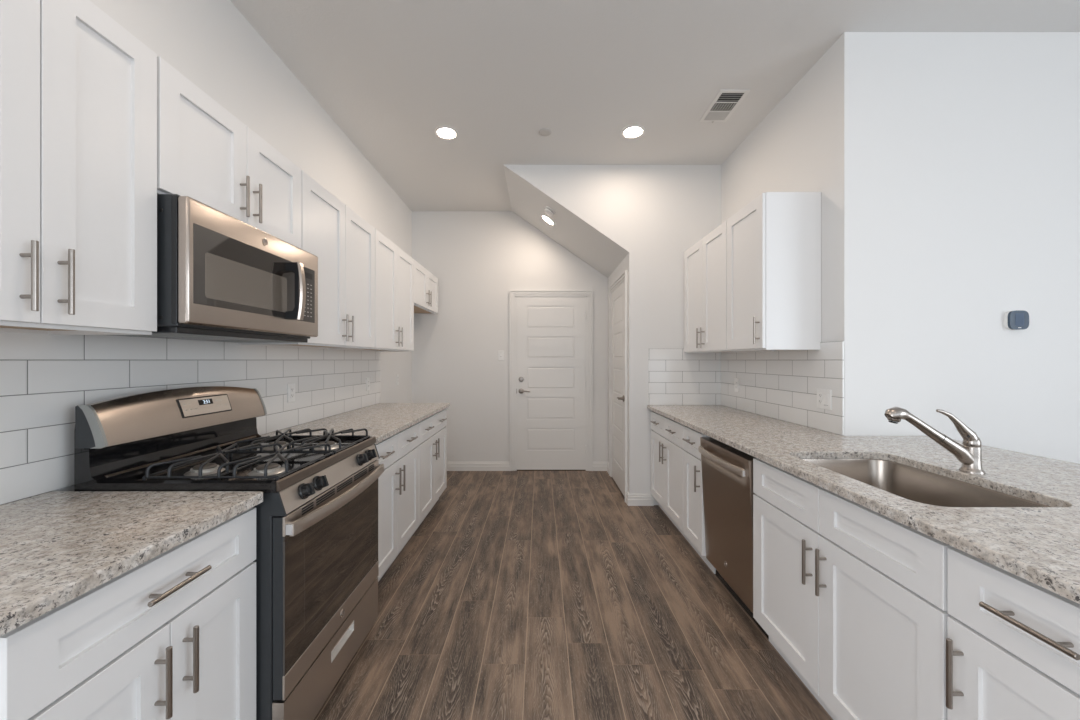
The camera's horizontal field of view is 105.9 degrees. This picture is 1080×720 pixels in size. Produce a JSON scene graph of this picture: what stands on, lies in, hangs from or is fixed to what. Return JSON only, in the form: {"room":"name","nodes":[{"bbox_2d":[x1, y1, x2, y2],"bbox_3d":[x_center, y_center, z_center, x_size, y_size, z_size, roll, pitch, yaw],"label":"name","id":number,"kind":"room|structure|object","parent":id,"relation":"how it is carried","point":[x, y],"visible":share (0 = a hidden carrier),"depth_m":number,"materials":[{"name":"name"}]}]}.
{"room":"kitchen","nodes":[
{"label":"kitchen","id":0,"kind":"room"},
{"bbox_2d":[54,0,411,490],"bbox_3d":[-1.606,-0.229,0.145,0.140,3.107,9.770,0,0,0],"label":"wall","id":1,"kind":"structure","parent":0,"point":[210,43],"depth_m":2.30,"materials":[{"name":"white paint"}]},
{"bbox_2d":[0,0,156,334],"bbox_3d":[-1.349,-0.521,0.975,0.370,0.884,0.614,0,0,0],"label":"upper cabinet","id":2,"kind":"object","parent":1,"relation":"attached to","point":[78,90],"visible":1,"depth_m":1.06,"materials":[{"name":"white paint"}]},
{"bbox_2d":[0,332,380,504],"bbox_3d":[-1.532,0.154,2.264,0.007,0.514,3.289,0,0,0],"label":"tile backsplash","id":3,"kind":"structure","parent":1,"relation":"attached to","point":[43,377],"depth_m":1.48,"materials":[{"name":"white tile"}]},
{"bbox_2d":[287,383,294,402],"bbox_3d":[-1.524,0.200,2.503,0.009,0.116,0.072,0,0,0],"label":"wall outlet","id":4,"kind":"object","parent":3,"relation":"attached to","point":[290,386],"visible":1,"depth_m":2.49,"materials":[{"name":"white plastic"}]},
{"bbox_2d":[290,387,293,397],"bbox_3d":[-1.521,0.200,2.503,0.003,0.067,0.033,0,0,0],"label":"receptacle","id":5,"kind":"object","parent":4,"relation":"attached to","point":[291,388],"depth_m":2.50,"materials":[{"name":"white plastic"}]},
{"bbox_2d":[366,377,369,390],"bbox_3d":[-1.524,0.213,3.620,0.009,0.116,0.072,0,0,0],"label":"wall outlet","id":6,"kind":"object","parent":3,"relation":"attached to","point":[368,378],"visible":1,"depth_m":3.61,"materials":[{"name":"white plastic"}]},
{"bbox_2d":[157,56,300,247],"bbox_3d":[-1.349,-0.748,1.671,0.370,0.430,0.770,0,0,0],"label":"upper cabinet","id":7,"kind":"object","parent":1,"relation":"attached to","point":[206,154],"visible":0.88,"depth_m":1.54,"materials":[{"name":"white paint"}]},
{"bbox_2d":[113,194,317,342],"bbox_3d":[-1.286,-0.306,1.669,0.493,0.442,0.761,0,0,0],"label":"microwave","id":8,"kind":"object","parent":7,"relation":"attached to","point":[221,277],"visible":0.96,"depth_m":1.46,"materials":[{"name":"silver metal"}]},
{"bbox_2d":[237,170,374,348],"bbox_3d":[-1.349,-0.521,2.514,0.370,0.884,0.909,0,0,0],"label":"upper cabinet","id":9,"kind":"object","parent":1,"relation":"attached to","point":[343,242],"visible":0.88,"depth_m":2.44,"materials":[{"name":"white paint"}]},
{"bbox_2d":[337,229,413,351],"bbox_3d":[-1.349,-0.521,3.428,0.370,0.884,0.912,0,0,0],"label":"upper cabinet","id":10,"kind":"object","parent":1,"relation":"attached to","point":[394,268],"visible":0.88,"depth_m":3.36,"materials":[{"name":"white paint"}]},
{"bbox_2d":[414,260,437,313],"bbox_3d":[-1.349,-0.750,4.349,0.370,0.426,0.922,0,0,0],"label":"upper cabinet","id":11,"kind":"object","parent":1,"relation":"attached to","point":[425,282],"visible":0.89,"depth_m":4.30,"materials":[{"name":"white paint"}]},
{"bbox_2d":[412,211,607,470],"bbox_3d":[-0.360,-0.229,4.960,2.351,3.107,0.140,0,0,0],"label":"wall","id":12,"kind":"structure","parent":0,"point":[475,257],"depth_m":4.89,"materials":[{"name":"white paint"}]},
{"bbox_2d":[498,351,503,359],"bbox_3d":[-0.468,-0.053,4.882,0.072,0.116,0.016,0,0,0],"label":"wall switch","id":13,"kind":"object","parent":12,"relation":"attached to","point":[500,353],"visible":1,"depth_m":4.88,"materials":[{"name":"white plastic"}]},
{"bbox_2d":[447,462,607,470],"bbox_3d":[-0.353,1.272,4.881,2.336,0.105,0.017,0,0,0],"label":"baseboard","id":14,"kind":"structure","parent":12,"relation":"attached to","point":[451,466],"depth_m":4.87,"materials":[{"name":"white paint"}]},
{"bbox_2d":[509,290,592,470],"bbox_3d":[0.133,0.245,4.870,0.996,2.159,0.090,0,0,0],"label":"door","id":15,"kind":"structure","parent":12,"relation":"in","point":[581,458],"depth_m":4.88,"materials":[{"name":"white paint"}]},
{"bbox_2d":[314,471,832,719],"bbox_3d":[1.832,1.385,0.145,7.136,0.120,9.890,0,0,0],"label":"floor","id":16,"kind":"structure","parent":0,"point":[519,595],"depth_m":2.07,"materials":[{"name":"brown wood"}]},
{"bbox_2d":[0,508,255,719],"bbox_3d":[-1.194,0.883,0.971,0.681,0.884,0.622,0,0,0],"label":"base cabinet","id":17,"kind":"object","parent":16,"relation":"on","point":[172,636],"visible":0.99,"depth_m":0.94,"materials":[{"name":"white paint"}]},
{"bbox_2d":[0,491,262,635],"bbox_3d":[-1.198,0.426,0.963,0.673,0.030,0.636,0,0,0],"label":"countertop","id":18,"kind":"structure","parent":17,"relation":"on","point":[56,547],"depth_m":0.97,"materials":[{"name":"stone"}]},
{"bbox_2d":[74,386,383,719],"bbox_3d":[-1.109,0.719,1.668,0.721,1.213,0.764,0,0,0],"label":"gas range","id":19,"kind":"object","parent":16,"relation":"on","point":[317,562],"visible":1,"depth_m":1.46,"materials":[{"name":"silver metal"}]},
{"bbox_2d":[86,437,370,492],"bbox_3d":[-1.132,0.401,1.668,0.600,0.036,0.764,0,0,0],"label":"cooktop","id":20,"kind":"object","parent":19,"relation":"in","point":[306,465],"depth_m":1.44,"materials":[{"name":"black metal"}]},
{"bbox_2d":[375,423,418,581],"bbox_3d":[-1.194,0.883,2.528,0.681,0.884,0.944,0,0,0],"label":"base cabinet","id":21,"kind":"object","parent":16,"relation":"on","point":[398,485],"visible":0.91,"depth_m":2.55,"materials":[{"name":"white paint"}]},
{"bbox_2d":[260,403,449,443],"bbox_3d":[-1.198,0.426,2.978,0.673,0.030,1.848,0,0,0],"label":"countertop","id":22,"kind":"structure","parent":21,"relation":"on","point":[382,421],"depth_m":2.78,"materials":[{"name":"stone"}]},
{"bbox_2d":[409,409,446,538],"bbox_3d":[-1.194,0.883,3.447,0.681,0.884,0.890,0,0,0],"label":"base cabinet","id":23,"kind":"object","parent":16,"relation":"on","point":[432,445],"visible":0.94,"depth_m":3.37,"materials":[{"name":"white paint"}]},
{"bbox_2d":[650,411,693,547],"bbox_3d":[1.307,0.883,3.292,0.676,0.884,0.848,0,0,0],"label":"base cabinet","id":24,"kind":"object","parent":16,"relation":"on","point":[667,449],"visible":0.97,"depth_m":3.21,"materials":[{"name":"white paint"}]},
{"bbox_2d":[647,405,1079,603],"bbox_3d":[1.558,0.426,2.161,1.167,0.030,3.122,0,0,0],"label":"countertop","id":25,"kind":"structure","parent":24,"relation":"on","point":[1040,546],"depth_m":1.36,"materials":[{"name":"stone"}]},
{"bbox_2d":[800,458,1049,506],"bbox_3d":[1.312,0.540,1.485,0.504,0.194,0.740,0,0,0],"label":"sink","id":26,"kind":"object","parent":25,"relation":"in","point":[907,482],"visible":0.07,"depth_m":1.66,"materials":[{"name":"metal"}]},
{"bbox_2d":[884,407,985,473],"bbox_3d":[1.448,0.291,1.500,0.348,0.239,0.068,0,0,0],"label":"kitchen faucet","id":27,"kind":"object","parent":25,"relation":"on","point":[969,454],"visible":1,"depth_m":1.49,"materials":[{"name":"metal"}]},
{"bbox_2d":[682,426,715,573],"bbox_3d":[1.307,0.883,2.696,0.676,0.884,0.339,0,0,0],"label":"base cabinet","id":28,"kind":"object","parent":16,"relation":"on","point":[693,507],"visible":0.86,"depth_m":2.69,"materials":[{"name":"white paint"}]},
{"bbox_2d":[698,437,768,638],"bbox_3d":[1.284,0.889,2.227,0.673,0.872,0.586,0,0,0],"label":"dishwasher","id":29,"kind":"object","parent":16,"relation":"on","point":[727,471],"visible":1,"depth_m":2.17,"materials":[{"name":"silver metal"}]},
{"bbox_2d":[753,458,951,719],"bbox_3d":[1.295,0.883,1.470,0.651,0.884,0.913,0,0,0],"label":"base cabinet","id":30,"kind":"object","parent":16,"relation":"on","point":[851,596],"visible":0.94,"depth_m":1.34,"materials":[{"name":"white paint"}]},
{"bbox_2d":[946,547,1079,719],"bbox_3d":[1.294,0.883,0.820,0.651,0.884,0.380,0,0,0],"label":"base cabinet","id":31,"kind":"object","parent":16,"relation":"on","point":[1013,642],"visible":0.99,"depth_m":0.88,"materials":[{"name":"white paint"}]},
{"bbox_2d":[503,165,720,504],"bbox_3d":[0.860,-0.229,4.377,2.390,3.107,1.307,0,0,0],"label":"wall","id":32,"kind":"structure","parent":0,"point":[640,220],"depth_m":3.72,"materials":[{"name":"white paint"}]},
{"bbox_2d":[541,214,554,225],"bbox_3d":[0.084,-1.489,4.345,0.158,0.111,0.190,0,0,0],"label":"recessed light","id":33,"kind":"object","parent":32,"relation":"in","point":[545,218],"visible":1,"depth_m":4.34,"materials":[{"name":"white paint"}]},
{"bbox_2d":[544,206,554,215],"bbox_3d":[0.097,-1.466,4.020,0.108,0.090,0.116,0,0,0],"label":"smoke detector","id":34,"kind":"object","parent":32,"relation":"attached to","point":[549,211],"visible":1,"depth_m":3.98,"materials":[{"name":"white plastic"}]},
{"bbox_2d":[609,270,626,501],"bbox_3d":[0.795,0.245,4.240,0.090,2.159,0.888,0,0,0],"label":"door","id":35,"kind":"structure","parent":32,"relation":"in","point":[617,309],"depth_m":4.22,"materials":[{"name":"white paint"}]},
{"bbox_2d":[607,463,653,505],"bbox_3d":[0.916,1.272,4.292,0.237,0.105,1.172,0,0,0],"label":"baseboard","id":36,"kind":"structure","parent":32,"relation":"attached to","point":[631,499],"depth_m":3.71,"materials":[{"name":"white paint"}]},
{"bbox_2d":[648,349,720,404],"bbox_3d":[1.317,0.154,3.719,0.659,0.514,0.007,0,0,0],"label":"tile backsplash","id":37,"kind":"structure","parent":32,"relation":"attached to","point":[675,376],"depth_m":3.71,"materials":[{"name":"white tile"}]},
{"bbox_2d":[230,0,1079,210],"bbox_3d":[1.832,-1.842,0.145,7.136,0.120,9.890,0,0,0],"label":"ceiling","id":38,"kind":"structure","parent":0,"point":[388,73],"depth_m":2.47,"materials":[{"name":"white paint"}]},
{"bbox_2d":[434,126,458,139],"bbox_3d":[-0.734,-1.778,3.203,0.190,0.007,0.190,0,0,0],"label":"recessed light","id":39,"kind":"object","parent":38,"relation":"in","point":[448,132],"visible":1,"depth_m":3.19,"materials":[{"name":"white paint"}]},
{"bbox_2d":[539,128,550,135],"bbox_3d":[0.040,-1.778,3.190,0.100,0.008,0.100,0,0,0],"label":"sprinkler cover","id":40,"kind":"object","parent":38,"relation":"attached to","point":[543,132],"visible":1,"depth_m":3.18,"materials":[{"name":"white plastic"}]},
{"bbox_2d":[621,125,645,138],"bbox_3d":[0.727,-1.778,3.189,0.190,0.007,0.190,0,0,0],"label":"recessed light","id":41,"kind":"object","parent":38,"relation":"in","point":[632,131],"visible":1,"depth_m":3.18,"materials":[{"name":"white paint"}]},
{"bbox_2d":[699,90,749,122],"bbox_3d":[1.288,-1.776,2.868,0.201,0.012,0.362,0,0,0],"label":"ceiling vent","id":42,"kind":"object","parent":38,"relation":"in","point":[725,102],"visible":1,"depth_m":2.85,"materials":[{"name":"white metal"}]},
{"bbox_2d":[721,32,1079,463],"bbox_3d":[3.428,-0.229,2.970,3.545,3.107,1.505,0,0,0],"label":"wall","id":43,"kind":"structure","parent":0,"point":[944,166],"depth_m":2.22,"materials":[{"name":"white paint"}]},
{"bbox_2d":[684,220,769,352],"bbox_3d":[1.463,-0.524,3.288,0.380,0.926,0.847,0,0,0],"label":"upper cabinet","id":44,"kind":"object","parent":43,"relation":"attached to","point":[705,262],"visible":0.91,"depth_m":3.21,"materials":[{"name":"white paint"}]},
{"bbox_2d":[727,192,820,350],"bbox_3d":[1.463,-0.524,2.630,0.380,0.926,0.464,0,0,0],"label":"upper cabinet","id":45,"kind":"object","parent":43,"relation":"attached to","point":[774,241],"visible":1,"depth_m":2.40,"materials":[{"name":"white paint"}]},
{"bbox_2d":[721,341,843,434],"bbox_3d":[1.651,0.154,2.967,0.007,0.514,1.495,0,0,0],"label":"tile backsplash","id":46,"kind":"structure","parent":43,"relation":"attached to","point":[781,385],"depth_m":2.69,"materials":[{"name":"white tile"}]},
{"bbox_2d":[734,378,738,391],"bbox_3d":[1.643,0.209,3.410,0.009,0.116,0.072,0,0,0],"label":"wall outlet","id":47,"kind":"object","parent":46,"relation":"attached to","point":[736,380],"visible":1,"depth_m":3.40,"materials":[{"name":"white plastic"}]},
{"bbox_2d":[817,388,831,409],"bbox_3d":[1.643,0.225,2.362,0.009,0.116,0.118,0,0,0],"label":"wall outlet","id":48,"kind":"object","parent":46,"relation":"attached to","point":[824,396],"visible":1,"depth_m":2.35,"materials":[{"name":"white plastic"}]},
{"bbox_2d":[818,393,822,403],"bbox_3d":[1.640,0.225,2.385,0.003,0.067,0.033,0,0,0],"label":"receptacle","id":49,"kind":"object","parent":48,"relation":"attached to","point":[820,395],"depth_m":2.38,"materials":[{"name":"white plastic"}]},
{"bbox_2d":[1004,310,1028,329],"bbox_3d":[2.577,-0.215,2.205,0.104,0.104,0.027,0,0,0],"label":"thermostat","id":50,"kind":"object","parent":43,"relation":"attached to","point":[1018,319],"visible":1,"depth_m":2.19,"materials":[{"name":"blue plastic"}]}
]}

